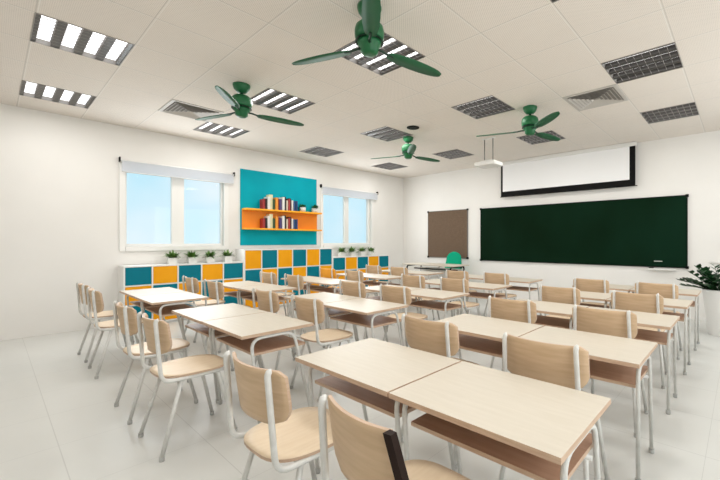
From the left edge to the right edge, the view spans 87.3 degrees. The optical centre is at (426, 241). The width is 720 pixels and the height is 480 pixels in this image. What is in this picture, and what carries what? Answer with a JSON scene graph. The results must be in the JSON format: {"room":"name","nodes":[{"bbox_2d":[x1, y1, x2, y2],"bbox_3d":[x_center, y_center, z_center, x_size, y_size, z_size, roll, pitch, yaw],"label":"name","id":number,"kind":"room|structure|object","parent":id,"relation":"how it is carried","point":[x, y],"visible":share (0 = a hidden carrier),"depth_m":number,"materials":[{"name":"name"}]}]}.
{"room":"classroom","nodes":[
{"label":"classroom","id":0,"kind":"room"},
{"bbox_2d":[0,103,402,340],"bbox_3d":[-3.582,-0.240,6.796,0.180,2.960,9.240,0,0,40],"label":"wall","id":1,"kind":"structure","parent":0,"point":[59,174],"depth_m":5.18,"materials":[{"name":"paint"}]},
{"bbox_2d":[119,163,227,250],"bbox_3d":[-4.101,-0.507,6.116,0.150,1.305,1.530,0,0,40],"label":"window","id":2,"kind":"structure","parent":1,"relation":"in","point":[176,184],"depth_m":6.10,"materials":[{"name":"white paint"}]},
{"bbox_2d":[119,157,234,183],"bbox_3d":[-4.011,-1.139,6.098,0.069,0.221,1.634,0,0,40],"label":"roller blind","id":3,"kind":"object","parent":2,"relation":"attached to","point":[129,166],"visible":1,"depth_m":5.99,"materials":[{"name":"white fabric"}]},
{"bbox_2d":[240,169,316,244],"bbox_3d":[-2.908,-0.635,7.432,0.021,1.410,1.600,0,0,40],"label":"wall panel","id":4,"kind":"object","parent":1,"relation":"attached to","point":[254,185],"visible":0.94,"depth_m":7.31,"materials":[{"name":"teal paint"}]},
{"bbox_2d":[242,208,321,230],"bbox_3d":[-2.819,-0.417,7.376,0.185,0.390,1.590,0,0,40],"label":"wall shelf","id":5,"kind":"object","parent":4,"relation":"attached to","point":[307,221],"visible":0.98,"depth_m":7.28,"materials":[{"name":"orange wood"}]},
{"bbox_2d":[320,188,372,247],"bbox_3d":[-1.873,-0.507,8.737,0.150,1.305,1.530,0,0,40],"label":"window","id":6,"kind":"structure","parent":1,"relation":"in","point":[345,244],"depth_m":8.74,"materials":[{"name":"white paint"}]},
{"bbox_2d":[320,184,377,199],"bbox_3d":[-1.777,-1.139,8.727,0.069,0.221,1.654,0,0,40],"label":"roller blind","id":7,"kind":"object","parent":6,"relation":"attached to","point":[327,190],"visible":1,"depth_m":8.63,"materials":[{"name":"white fabric"}]},
{"bbox_2d":[0,0,719,177],"bbox_3d":[-0.312,-1.726,4.018,8.400,0.012,8.880,0,0,40],"label":"ceiling","id":8,"kind":"structure","parent":0,"point":[519,53],"depth_m":3.73,"materials":[{"name":"tile"}]},
{"bbox_2d":[19,80,95,108],"bbox_3d":[-4.342,-1.769,4.372,0.599,0.110,0.599,0,0,40],"label":"ceiling light","id":9,"kind":"object","parent":8,"relation":"attached to","point":[29,89],"visible":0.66,"depth_m":4.40,"materials":[{"name":"grey"}]},
{"bbox_2d":[30,12,134,65],"bbox_3d":[-2.971,-1.769,3.207,0.599,0.110,0.599,0,0,40],"label":"ceiling light","id":10,"kind":"object","parent":8,"relation":"attached to","point":[48,31],"visible":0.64,"depth_m":3.21,"materials":[{"name":"grey"}]},
{"bbox_2d":[158,99,223,121],"bbox_3d":[-3.108,-1.710,4.898,0.590,0.020,0.590,0,0,40],"label":"ceiling vent","id":11,"kind":"object","parent":8,"relation":"in","point":[175,107],"visible":0.93,"depth_m":4.85,"materials":[{"name":"silver metal"}]},
{"bbox_2d":[193,122,249,137],"bbox_3d":[-3.177,-1.769,5.744,0.599,0.110,0.599,0,0,40],"label":"ceiling light","id":12,"kind":"object","parent":8,"relation":"attached to","point":[208,127],"visible":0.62,"depth_m":5.78,"materials":[{"name":"grey"}]},
{"bbox_2d":[195,82,303,125],"bbox_3d":[-2.003,-1.542,4.204,1.208,0.355,1.149,0,0,40],"label":"ceiling fan","id":13,"kind":"object","parent":8,"relation":"hanging from","point":[240,103],"visible":1,"depth_m":4.03,"materials":[{"name":"green metal"}]},
{"bbox_2d":[251,88,314,113],"bbox_3d":[-1.805,-1.769,4.578,0.599,0.110,0.599,0,0,40],"label":"ceiling light","id":14,"kind":"object","parent":8,"relation":"attached to","point":[268,98],"visible":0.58,"depth_m":4.62,"materials":[{"name":"grey"}]},
{"bbox_2d":[299,146,343,156],"bbox_3d":[-2.011,-1.769,7.115,0.599,0.110,0.599,0,0,40],"label":"ceiling light","id":15,"kind":"object","parent":8,"relation":"attached to","point":[320,151],"visible":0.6,"depth_m":7.16,"materials":[{"name":"grey"}]},
{"bbox_2d":[292,0,440,76],"bbox_3d":[-0.389,-1.542,2.846,1.208,0.355,1.149,0,0,40],"label":"ceiling fan","id":16,"kind":"object","parent":8,"relation":"hanging from","point":[369,32],"visible":1,"depth_m":2.69,"materials":[{"name":"green metal"}]},
{"bbox_2d":[335,32,424,75],"bbox_3d":[-0.433,-1.769,3.413,0.599,0.110,0.599,0,0,40],"label":"ceiling light","id":17,"kind":"object","parent":8,"relation":"attached to","point":[379,64],"visible":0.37,"depth_m":3.47,"materials":[{"name":"grey"}]},
{"bbox_2d":[360,126,411,141],"bbox_3d":[-0.639,-1.769,5.950,0.599,0.110,0.599,0,0,40],"label":"ceiling light","id":18,"kind":"object","parent":8,"relation":"attached to","point":[385,133],"visible":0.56,"depth_m":5.97,"materials":[{"name":"grey metal"}]},
{"bbox_2d":[371,136,439,161],"bbox_3d":[-0.275,-1.542,6.253,1.208,0.355,1.149,0,0,40],"label":"ceiling fan","id":19,"kind":"object","parent":8,"relation":"hanging from","point":[408,150],"visible":1,"depth_m":6.07,"materials":[{"name":"green"}]},
{"bbox_2d":[433,149,473,158],"bbox_3d":[0.526,-1.769,7.322,0.599,0.110,0.599,0,0,40],"label":"ceiling light","id":20,"kind":"object","parent":8,"relation":"attached to","point":[451,154],"visible":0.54,"depth_m":7.34,"materials":[{"name":"grey"}]},
{"bbox_2d":[451,95,515,118],"bbox_3d":[0.732,-1.769,4.784,0.599,0.110,0.599,0,0,40],"label":"ceiling light","id":21,"kind":"object","parent":8,"relation":"attached to","point":[487,106],"visible":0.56,"depth_m":4.81,"materials":[{"name":"grey metal"}]},
{"bbox_2d":[474,137,502,168],"bbox_3d":[1.037,-1.485,6.193,0.380,0.470,0.321,0,0,40],"label":"projector","id":22,"kind":"object","parent":8,"relation":"hanging from","point":[491,163],"visible":1,"depth_m":6.13,"materials":[{"name":"white plastic"}]},
{"bbox_2d":[476,105,559,140],"bbox_3d":[1.354,-1.542,4.882,1.208,0.355,1.149,0,0,40],"label":"ceiling fan","id":23,"kind":"object","parent":8,"relation":"hanging from","point":[530,123],"visible":1,"depth_m":4.69,"materials":[{"name":"green metal"}]},
{"bbox_2d":[516,130,565,144],"bbox_3d":[1.898,-1.769,6.156,0.599,0.110,0.599,0,0,40],"label":"ceiling light","id":24,"kind":"object","parent":8,"relation":"attached to","point":[533,139],"visible":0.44,"depth_m":6.21,"materials":[{"name":"grey"}]},
{"bbox_2d":[562,84,628,110],"bbox_3d":[2.035,-1.710,4.465,0.590,0.020,0.590,0,0,40],"label":"ceiling vent","id":25,"kind":"object","parent":8,"relation":"in","point":[611,94],"visible":1,"depth_m":4.43,"materials":[{"name":"silver metal"}]},
{"bbox_2d":[601,42,682,83],"bbox_3d":[2.104,-1.769,3.619,0.599,0.110,0.599,0,0,40],"label":"ceiling light","id":26,"kind":"object","parent":8,"relation":"attached to","point":[664,58],"visible":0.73,"depth_m":3.63,"materials":[{"name":"grey metal"}]},
{"bbox_2d":[640,102,698,123],"bbox_3d":[3.269,-1.769,4.990,0.599,0.110,0.599,0,0,40],"label":"ceiling light","id":27,"kind":"object","parent":8,"relation":"attached to","point":[688,109],"visible":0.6,"depth_m":5.00,"materials":[{"name":"grey metal"}]},
{"bbox_2d":[0,293,719,479],"bbox_3d":[-0.312,1.315,4.018,8.760,0.150,9.240,0,0,40],"label":"floor","id":28,"kind":"structure","parent":0,"point":[58,421],"depth_m":2.62,"materials":[{"name":"tile"}]},
{"bbox_2d":[76,282,133,362],"bbox_3d":[-3.526,0.839,4.087,0.444,0.802,0.456,0,0,40],"label":"chair","id":29,"kind":"object","parent":28,"relation":"on","point":[81,288],"visible":0.69,"depth_m":3.96,"materials":[{"name":"beige wood"}]},
{"bbox_2d":[86,287,152,378],"bbox_3d":[-3.006,0.839,3.634,0.444,0.802,0.456,0,0,41],"label":"chair","id":30,"kind":"object","parent":28,"relation":"on","point":[95,297],"visible":0.56,"depth_m":3.44,"materials":[{"name":"beige wood"}]},
{"bbox_2d":[119,287,186,342],"bbox_3d":[-3.252,0.915,4.416,0.690,0.650,0.515,0,0,40],"label":"school desk","id":31,"kind":"object","parent":28,"relation":"on","point":[152,291],"visible":0.38,"depth_m":4.36,"materials":[{"name":"brown wood"}]},
{"bbox_2d":[130,301,177,308],"bbox_3d":[-3.235,0.732,4.424,0.605,0.016,0.370,0,0,40],"label":"shelf","id":32,"kind":"object","parent":31,"relation":"attached to","point":[137,303],"depth_m":4.26,"materials":[{"name":"brown wood"}]},
{"bbox_2d":[113,301,197,424],"bbox_3d":[-2.049,0.839,2.806,0.444,0.802,0.456,0,0,40],"label":"chair","id":33,"kind":"object","parent":28,"relation":"on","point":[127,316],"visible":0.76,"depth_m":2.65,"materials":[{"name":"beige wood"}]},
{"bbox_2d":[134,292,208,361],"bbox_3d":[-2.730,0.915,3.972,0.690,0.650,0.515,0,0,40],"label":"school desk","id":34,"kind":"object","parent":28,"relation":"on","point":[181,298],"visible":0.63,"depth_m":3.91,"materials":[{"name":"brown wood"}]},
{"bbox_2d":[145,304,192,316],"bbox_3d":[-2.713,0.732,3.981,0.605,0.016,0.370,0,0,40],"label":"shelf","id":35,"kind":"object","parent":34,"relation":"attached to","point":[167,310],"depth_m":3.95,"materials":[{"name":"brown wood"}]},
{"bbox_2d":[118,261,243,323],"bbox_3d":[-3.892,0.797,6.011,0.356,0.885,1.670,0,0,40],"label":"storage cabinet","id":36,"kind":"object","parent":28,"relation":"on","point":[146,276],"visible":0.59,"depth_m":5.74,"materials":[{"name":"white paint"}]},
{"bbox_2d":[137,312,236,461],"bbox_3d":[-1.532,0.839,2.378,0.444,0.802,0.456,0,0,39],"label":"chair","id":37,"kind":"object","parent":28,"relation":"on","point":[157,332],"visible":0.95,"depth_m":2.28,"materials":[{"name":"beige wood"}]},
{"bbox_2d":[182,276,229,342],"bbox_3d":[-2.880,0.839,4.846,0.444,0.802,0.456,0,0,41],"label":"chair","id":38,"kind":"object","parent":28,"relation":"on","point":[192,285],"visible":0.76,"depth_m":4.67,"materials":[{"name":"beige wood"}]},
{"bbox_2d":[172,303,266,402],"bbox_3d":[-1.767,0.915,3.160,0.690,0.650,0.515,0,0,40],"label":"school desk","id":39,"kind":"object","parent":28,"relation":"on","point":[198,314],"visible":0.49,"depth_m":3.08,"materials":[{"name":"brown wood"}]},
{"bbox_2d":[185,323,227,337],"bbox_3d":[-1.750,0.732,3.169,0.605,0.016,0.370,0,0,40],"label":"shelf","id":40,"kind":"object","parent":39,"relation":"attached to","point":[197,327],"depth_m":3.05,"materials":[{"name":"brown wood"}]},
{"bbox_2d":[203,279,249,352],"bbox_3d":[-2.341,0.839,4.413,0.444,0.802,0.456,0,0,39],"label":"chair","id":41,"kind":"object","parent":28,"relation":"on","point":[215,289],"visible":0.38,"depth_m":4.20,"materials":[{"name":"beige wood"}]},
{"bbox_2d":[223,281,266,304],"bbox_3d":[-2.594,0.915,5.190,0.690,0.650,0.515,0,0,40],"label":"school desk","id":42,"kind":"object","parent":28,"relation":"on","point":[230,285],"visible":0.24,"depth_m":5.09,"materials":[{"name":"brown wood"}]},
{"bbox_2d":[224,291,256,297],"bbox_3d":[-2.577,0.732,5.198,0.605,0.016,0.370,0,0,40],"label":"shelf","id":43,"kind":"object","parent":42,"relation":"attached to","point":[234,293],"depth_m":5.07,"materials":[{"name":"brown wood"}]},
{"bbox_2d":[202,312,312,423],"bbox_3d":[-1.242,0.915,2.719,0.690,0.650,0.515,0,0,40],"label":"school desk","id":44,"kind":"object","parent":28,"relation":"on","point":[256,334],"visible":0.77,"depth_m":2.64,"materials":[{"name":"brown wood"}]},
{"bbox_2d":[217,335,304,355],"bbox_3d":[-1.225,0.732,2.728,0.605,0.016,0.370,0,0,40],"label":"shelf","id":45,"kind":"object","parent":44,"relation":"attached to","point":[276,343],"depth_m":2.63,"materials":[{"name":"brown wood"}]},
{"bbox_2d":[233,284,296,332],"bbox_3d":[-2.067,0.915,4.752,0.690,0.650,0.515,0,0,40],"label":"school desk","id":46,"kind":"object","parent":28,"relation":"on","point":[267,287],"visible":0.53,"depth_m":4.67,"materials":[{"name":"brown wood"}]},
{"bbox_2d":[242,296,286,301],"bbox_3d":[-2.050,0.732,4.761,0.605,0.016,0.370,0,0,40],"label":"shelf","id":47,"kind":"object","parent":46,"relation":"attached to","point":[281,299],"depth_m":4.71,"materials":[{"name":"brown wood"}]},
{"bbox_2d":[223,350,333,479],"bbox_3d":[-0.540,0.839,1.550,0.444,0.802,0.456,0,0,40],"label":"chair","id":48,"kind":"object","parent":28,"relation":"on","point":[284,434],"visible":0.87,"depth_m":1.41,"materials":[{"name":"brown wood"}]},
{"bbox_2d":[260,271,297,318],"bbox_3d":[-2.229,0.839,5.621,0.444,0.802,0.456,0,0,41],"label":"chair","id":49,"kind":"object","parent":28,"relation":"on","point":[269,278],"visible":0.55,"depth_m":5.46,"materials":[{"name":"beige wood"}]},
{"bbox_2d":[252,288,313,369],"bbox_3d":[-1.387,0.839,3.594,0.444,0.802,0.456,0,0,41],"label":"chair","id":50,"kind":"object","parent":28,"relation":"on","point":[268,301],"visible":0.34,"depth_m":3.39,"materials":[{"name":"beige wood"}]},
{"bbox_2d":[236,248,332,308],"bbox_3d":[-2.750,0.690,7.354,0.356,1.100,1.849,0,0,40],"label":"storage cabinet","id":51,"kind":"object","parent":28,"relation":"on","point":[290,261],"visible":0.53,"depth_m":7.11,"materials":[{"name":"white paint"}]},
{"bbox_2d":[284,273,325,334],"bbox_3d":[-1.695,0.839,5.191,0.444,0.802,0.456,0,0,41],"label":"chair","id":52,"kind":"object","parent":28,"relation":"on","point":[296,281],"visible":0.3,"depth_m":4.98,"materials":[{"name":"beige wood"}]},
{"bbox_2d":[281,276,331,316],"bbox_3d":[-1.935,0.915,5.966,0.690,0.650,0.515,0,0,40],"label":"school desk","id":53,"kind":"object","parent":28,"relation":"on","point":[305,278],"visible":0.3,"depth_m":5.92,"materials":[{"name":"brown wood"}]},
{"bbox_2d":[290,294,352,400],"bbox_3d":[-0.857,0.839,3.149,0.444,0.802,0.456,0,0,41],"label":"chair","id":54,"kind":"object","parent":28,"relation":"on","point":[309,310],"visible":0.95,"depth_m":3.01,"materials":[{"name":"beige wood"}]},
{"bbox_2d":[284,292,360,354],"bbox_3d":[-1.107,0.915,3.937,0.690,0.650,0.515,0,0,40],"label":"school desk","id":55,"kind":"object","parent":28,"relation":"on","point":[325,297],"visible":0.38,"depth_m":3.91,"materials":[{"name":"brown wood"}]},
{"bbox_2d":[294,307,349,316],"bbox_3d":[-1.090,0.732,3.945,0.605,0.016,0.370,0,0,40],"label":"shelf","id":56,"kind":"object","parent":55,"relation":"attached to","point":[332,312],"depth_m":3.78,"materials":[{"name":"brown wood"}]},
{"bbox_2d":[319,267,341,316],"bbox_3d":[-1.558,0.839,6.397,0.444,0.802,0.456,0,0,40],"label":"chair","id":57,"kind":"object","parent":28,"relation":"on","point":[326,273],"visible":0.4,"depth_m":6.21,"materials":[{"name":"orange wood"}]},
{"bbox_2d":[304,278,358,328],"bbox_3d":[-1.411,0.915,5.525,0.690,0.650,0.515,0,0,40],"label":"school desk","id":58,"kind":"object","parent":28,"relation":"on","point":[331,282],"visible":0.56,"depth_m":5.47,"materials":[{"name":"brown wood"}]},
{"bbox_2d":[311,287,342,293],"bbox_3d":[-1.394,0.732,5.533,0.605,0.016,0.370,0,0,40],"label":"shelf","id":59,"kind":"object","parent":58,"relation":"attached to","point":[330,290],"depth_m":5.48,"materials":[{"name":"brown wood"}]},
{"bbox_2d":[333,255,388,294],"bbox_3d":[-1.609,0.787,8.697,0.356,0.905,1.668,0,0,40],"label":"storage cabinet","id":60,"kind":"object","parent":28,"relation":"on","point":[354,263],"visible":0.39,"depth_m":8.51,"materials":[{"name":"white paint"}]},
{"bbox_2d":[345,269,376,297],"bbox_3d":[-1.029,0.839,5.960,0.444,0.802,0.456,0,0,41],"label":"chair","id":61,"kind":"object","parent":28,"relation":"on","point":[351,275],"visible":0.41,"depth_m":5.77,"materials":[{"name":"beige wood"}]},
{"bbox_2d":[338,280,388,345],"bbox_3d":[-0.735,0.839,4.351,0.444,0.802,0.456,0,0,40],"label":"chair","id":62,"kind":"object","parent":28,"relation":"on","point":[356,289],"visible":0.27,"depth_m":4.16,"materials":[{"name":"beige wood"}]},
{"bbox_2d":[323,298,408,344],"bbox_3d":[-0.591,0.915,3.486,0.690,0.650,0.515,0,0,40],"label":"school desk","id":63,"kind":"object","parent":28,"relation":"on","point":[365,312],"visible":0.7,"depth_m":3.40,"materials":[{"name":"brown wood"}]},
{"bbox_2d":[330,313,400,327],"bbox_3d":[-0.574,0.732,3.495,0.605,0.016,0.370,0,0,40],"label":"shelf","id":64,"kind":"object","parent":63,"relation":"attached to","point":[352,318],"depth_m":3.42,"materials":[{"name":"brown wood"}]},
{"bbox_2d":[295,338,460,473],"bbox_3d":[-0.251,0.915,1.874,0.690,0.650,0.515,0,0,40],"label":"school desk","id":65,"kind":"object","parent":28,"relation":"on","point":[365,371],"visible":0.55,"depth_m":1.79,"materials":[{"name":"brown wood"}]},
{"bbox_2d":[315,375,415,417],"bbox_3d":[-0.234,0.732,1.883,0.605,0.016,0.370,0,0,40],"label":"shelf","id":66,"kind":"object","parent":65,"relation":"attached to","point":[381,403],"depth_m":1.75,"materials":[{"name":"brown wood"}]},
{"bbox_2d":[364,274,404,314],"bbox_3d":[-0.757,0.915,6.294,0.690,0.650,0.515,0,0,40],"label":"school desk","id":67,"kind":"object","parent":28,"relation":"on","point":[377,276],"visible":0.53,"depth_m":6.25,"materials":[{"name":"brown wood"}]},
{"bbox_2d":[364,284,423,336],"bbox_3d":[-0.457,0.915,4.702,0.690,0.650,0.515,0,0,40],"label":"school desk","id":68,"kind":"object","parent":28,"relation":"on","point":[370,288],"visible":0.2,"depth_m":4.66,"materials":[{"name":"brown wood"}]},
{"bbox_2d":[366,296,418,301],"bbox_3d":[-0.440,0.732,4.710,0.605,0.016,0.370,0,0,40],"label":"shelf","id":69,"kind":"object","parent":68,"relation":"attached to","point":[375,297],"depth_m":4.71,"materials":[{"name":"brown wood"}]},
{"bbox_2d":[318,394,470,479],"bbox_3d":[-0.035,0.839,1.117,0.444,0.802,0.460,0,0,40],"label":"chair","id":70,"kind":"object","parent":28,"relation":"on","point":[364,450],"visible":1,"depth_m":0.98,"materials":[{"name":"brown wood"}]},
{"bbox_2d":[380,284,427,347],"bbox_3d":[-0.214,0.839,3.922,0.444,0.802,0.456,0,0,40],"label":"chair","id":71,"kind":"object","parent":28,"relation":"on","point":[401,295],"visible":0.42,"depth_m":3.77,"materials":[{"name":"beige wood"}]},
{"bbox_2d":[401,273,439,330],"bbox_3d":[-0.075,0.839,5.151,0.444,0.802,0.456,0,0,41],"label":"chair","id":72,"kind":"object","parent":28,"relation":"on","point":[406,280],"visible":0.46,"depth_m":4.99,"materials":[{"name":"beige wood"}]},
{"bbox_2d":[401,288,469,317],"bbox_3d":[0.069,0.915,4.262,0.690,0.650,0.515,0,0,40],"label":"school desk","id":73,"kind":"object","parent":28,"relation":"on","point":[420,293],"visible":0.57,"depth_m":4.16,"materials":[{"name":"brown wood"}]},
{"bbox_2d":[409,300,464,310],"bbox_3d":[0.086,0.732,4.271,0.605,0.016,0.370,0,0,40],"label":"shelf","id":74,"kind":"object","parent":73,"relation":"attached to","point":[428,304],"depth_m":4.20,"materials":[{"name":"brown wood"}]},
{"bbox_2d":[402,262,468,301],"bbox_3d":[0.176,0.865,8.052,1.400,0.750,0.600,0,0,40],"label":"desk","id":75,"kind":"object","parent":28,"relation":"on","point":[453,266],"visible":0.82,"depth_m":8.15,"materials":[{"name":"beige laminate"}]},
{"bbox_2d":[401,313,478,468],"bbox_3d":[0.123,0.839,2.316,0.444,0.802,0.456,0,0,41],"label":"chair","id":76,"kind":"object","parent":28,"relation":"on","point":[439,338],"visible":0.32,"depth_m":2.12,"materials":[{"name":"beige wood"}]},
{"bbox_2d":[438,252,462,268],"bbox_3d":[0.548,0.740,8.495,0.574,0.999,0.542,0,0,26],"label":"office chair","id":77,"kind":"object","parent":28,"relation":"on","point":[453,257],"visible":0.29,"depth_m":8.66,"materials":[{"name":"plastic"}]},
{"bbox_2d":[440,277,479,318],"bbox_3d":[0.445,0.839,4.703,0.444,0.802,0.456,0,0,40],"label":"chair","id":78,"kind":"object","parent":28,"relation":"on","point":[446,284],"visible":0.6,"depth_m":4.54,"materials":[{"name":"beige wood"}]},
{"bbox_2d":[446,270,479,313],"bbox_3d":[0.579,0.839,5.916,0.444,0.802,0.456,0,0,40],"label":"chair","id":79,"kind":"object","parent":28,"relation":"on","point":[451,274],"visible":0.26,"depth_m":5.74,"materials":[{"name":"beige wood"}]},
{"bbox_2d":[453,282,511,315],"bbox_3d":[0.728,0.915,5.038,0.690,0.650,0.515,0,0,40],"label":"school desk","id":80,"kind":"object","parent":28,"relation":"on","point":[474,285],"visible":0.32,"depth_m":4.97,"materials":[{"name":"brown wood"}]},
{"bbox_2d":[466,291,507,298],"bbox_3d":[0.745,0.732,5.047,0.605,0.016,0.370,0,0,40],"label":"shelf","id":81,"kind":"object","parent":80,"relation":"attached to","point":[472,294],"depth_m":4.98,"materials":[{"name":"brown wood"}]},
{"bbox_2d":[437,313,543,358],"bbox_3d":[0.401,0.915,2.642,0.690,0.650,0.515,0,0,40],"label":"school desk","id":82,"kind":"object","parent":28,"relation":"on","point":[480,334],"visible":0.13,"depth_m":2.58,"materials":[{"name":"brown wood"}]},
{"bbox_2d":[459,334,502,357],"bbox_3d":[0.418,0.732,2.650,0.605,0.016,0.370,0,0,40],"label":"shelf","id":83,"kind":"object","parent":82,"relation":"attached to","point":[467,342],"depth_m":2.58,"materials":[{"name":"brown wood"}]},
{"bbox_2d":[389,361,610,479],"bbox_3d":[0.270,0.915,1.429,0.690,0.650,0.515,0,0,40],"label":"school desk","id":84,"kind":"object","parent":28,"relation":"on","point":[535,429],"visible":0.97,"depth_m":1.32,"materials":[{"name":"beige laminate"}]},
{"bbox_2d":[411,413,592,479],"bbox_3d":[0.287,0.732,1.438,0.605,0.016,0.370,0,0,40],"label":"shelf","id":85,"kind":"object","parent":84,"relation":"attached to","point":[532,466],"depth_m":1.29,"materials":[{"name":"brown wood"}]},
{"bbox_2d":[483,271,516,315],"bbox_3d":[1.105,0.839,5.481,0.444,0.802,0.456,0,0,40],"label":"chair","id":86,"kind":"object","parent":28,"relation":"on","point":[493,278],"visible":0.48,"depth_m":5.33,"materials":[{"name":"beige wood"}]},
{"bbox_2d":[488,295,536,372],"bbox_3d":[0.776,0.839,3.076,0.444,0.802,0.456,0,0,40],"label":"chair","id":87,"kind":"object","parent":28,"relation":"on","point":[507,309],"visible":0.3,"depth_m":2.89,"materials":[{"name":"beige wood"}]},
{"bbox_2d":[491,277,542,313],"bbox_3d":[1.381,0.915,5.806,0.690,0.650,0.515,0,0,40],"label":"school desk","id":88,"kind":"object","parent":28,"relation":"on","point":[511,279],"visible":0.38,"depth_m":5.68,"materials":[{"name":"brown wood"}]},
{"bbox_2d":[504,286,537,291],"bbox_3d":[1.398,0.732,5.814,0.605,0.016,0.370,0,0,40],"label":"shelf","id":89,"kind":"object","parent":88,"relation":"attached to","point":[518,288],"depth_m":5.72,"materials":[{"name":"brown wood"}]},
{"bbox_2d":[502,299,589,370],"bbox_3d":[1.063,0.915,3.420,0.690,0.650,0.515,0,0,40],"label":"school desk","id":90,"kind":"object","parent":28,"relation":"on","point":[553,308],"visible":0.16,"depth_m":3.32,"materials":[{"name":"brown wood"}]},
{"bbox_2d":[534,315,572,328],"bbox_3d":[1.080,0.732,3.429,0.605,0.016,0.370,0,0,40],"label":"shelf","id":91,"kind":"object","parent":90,"relation":"attached to","point":[541,320],"depth_m":3.32,"materials":[{"name":"brown wood"}]},
{"bbox_2d":[499,332,609,479],"bbox_3d":[0.644,0.839,1.851,0.444,0.802,0.456,0,0,40],"label":"chair","id":92,"kind":"object","parent":28,"relation":"on","point":[568,366],"visible":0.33,"depth_m":1.67,"materials":[{"name":"beige wood"}]},
{"bbox_2d":[539,284,580,318],"bbox_3d":[1.434,0.839,3.850,0.444,0.802,0.456,0,0,40],"label":"chair","id":93,"kind":"object","parent":28,"relation":"on","point":[547,293],"visible":0.31,"depth_m":3.67,"materials":[{"name":"beige wood"}]},
{"bbox_2d":[545,291,611,315],"bbox_3d":[1.722,0.915,4.196,0.690,0.650,0.515,0,0,40],"label":"school desk","id":94,"kind":"object","parent":28,"relation":"on","point":[597,296],"visible":0.17,"depth_m":4.05,"materials":[{"name":"brown wood"}]},
{"bbox_2d":[580,303,611,308],"bbox_3d":[1.739,0.732,4.205,0.605,0.016,0.370,0,0,40],"label":"shelf","id":95,"kind":"object","parent":94,"relation":"attached to","point":[584,304],"depth_m":4.20,"materials":[{"name":"brown wood"}]},
{"bbox_2d":[520,326,657,479],"bbox_3d":[0.923,0.915,2.199,0.690,0.650,0.515,0,0,40],"label":"school desk","id":96,"kind":"object","parent":28,"relation":"on","point":[612,359],"visible":0.66,"depth_m":2.08,"materials":[{"name":"brown wood"}]},
{"bbox_2d":[589,359,647,387],"bbox_3d":[0.941,0.732,2.207,0.605,0.016,0.370,0,0,40],"label":"shelf","id":97,"kind":"object","parent":96,"relation":"attached to","point":[599,370],"depth_m":2.05,"materials":[{"name":"brown wood"}]},
{"bbox_2d":[573,277,608,305],"bbox_3d":[2.094,0.839,4.631,0.444,0.802,0.456,0,0,39],"label":"chair","id":98,"kind":"object","parent":28,"relation":"on","point":[589,285],"visible":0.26,"depth_m":4.46,"materials":[{"name":"beige wood"}]},
{"bbox_2d":[572,304,647,437],"bbox_3d":[1.302,0.839,2.638,0.444,0.802,0.456,0,0,41],"label":"chair","id":99,"kind":"object","parent":28,"relation":"on","point":[623,324],"visible":0.37,"depth_m":2.46,"materials":[{"name":"beige wood"}]},
{"bbox_2d":[571,306,679,414],"bbox_3d":[1.580,0.915,2.971,0.690,0.650,0.515,0,0,40],"label":"school desk","id":100,"kind":"object","parent":28,"relation":"on","point":[644,319],"visible":0.46,"depth_m":2.81,"materials":[{"name":"brown wood"}]},
{"bbox_2d":[634,328,672,344],"bbox_3d":[1.597,0.732,2.980,0.605,0.016,0.370,0,0,40],"label":"shelf","id":101,"kind":"object","parent":100,"relation":"attached to","point":[659,337],"depth_m":2.83,"materials":[{"name":"brown wood"}]},
{"bbox_2d":[611,290,666,388],"bbox_3d":[1.961,0.839,3.415,0.444,0.802,0.456,0,0,39],"label":"chair","id":102,"kind":"object","parent":28,"relation":"on","point":[649,303],"visible":0.43,"depth_m":3.23,"materials":[{"name":"beige wood"}]},
{"bbox_2d":[606,298,692,374],"bbox_3d":[2.244,0.915,3.753,0.690,0.650,0.515,0,0,40],"label":"school desk","id":103,"kind":"object","parent":28,"relation":"on","point":[670,303],"visible":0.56,"depth_m":3.54,"materials":[{"name":"brown wood"}]},
{"bbox_2d":[662,311,687,321],"bbox_3d":[2.261,0.732,3.761,0.605,0.016,0.370,0,0,40],"label":"shelf","id":104,"kind":"object","parent":103,"relation":"attached to","point":[681,315],"depth_m":3.68,"materials":[{"name":"brown wood"}]},
{"bbox_2d":[635,281,682,359],"bbox_3d":[2.612,0.839,4.179,0.444,0.802,0.456,0,0,41],"label":"chair","id":105,"kind":"object","parent":28,"relation":"on","point":[670,291],"visible":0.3,"depth_m":3.99,"materials":[{"name":"beige wood"}]},
{"bbox_2d":[629,288,700,350],"bbox_3d":[2.898,0.915,4.523,0.690,0.650,0.515,0,0,40],"label":"school desk","id":106,"kind":"object","parent":28,"relation":"on","point":[685,292],"visible":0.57,"depth_m":4.29,"materials":[{"name":"brown wood"}]},
{"bbox_2d":[676,262,719,336],"bbox_3d":[3.921,0.737,4.940,0.999,1.006,0.932,0,0,40],"label":"potted plant","id":107,"kind":"object","parent":28,"relation":"on","point":[711,293],"visible":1,"depth_m":4.90,"materials":[{"name":"green plant"}]},
{"bbox_2d":[403,130,719,319],"bbox_3d":[2.621,-0.240,7.471,8.400,2.960,0.180,0,0,40],"label":"wall","id":108,"kind":"structure","parent":0,"point":[687,164],"depth_m":6.88,"materials":[{"name":"paint"}]},
{"bbox_2d":[427,208,468,258],"bbox_3d":[0.499,-0.182,9.133,1.252,1.189,0.030,0,0,40],"label":"pinboard","id":109,"kind":"object","parent":108,"relation":"attached to","point":[447,229],"visible":1,"depth_m":9.12,"materials":[{"name":"brown fabric"}]},
{"bbox_2d":[500,141,636,197],"bbox_3d":[2.615,-1.337,7.263,2.680,0.762,0.145,0,0,40],"label":"projection screen","id":110,"kind":"object","parent":108,"relation":"attached to","point":[610,166],"visible":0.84,"depth_m":7.08,"materials":[{"name":"white fabric"}]},
{"bbox_2d":[480,194,688,268],"bbox_3d":[2.721,-0.160,7.240,3.926,1.204,0.038,0,0,40],"label":"chalkboard","id":111,"kind":"object","parent":108,"relation":"attached to","point":[649,231],"visible":1,"depth_m":6.92,"materials":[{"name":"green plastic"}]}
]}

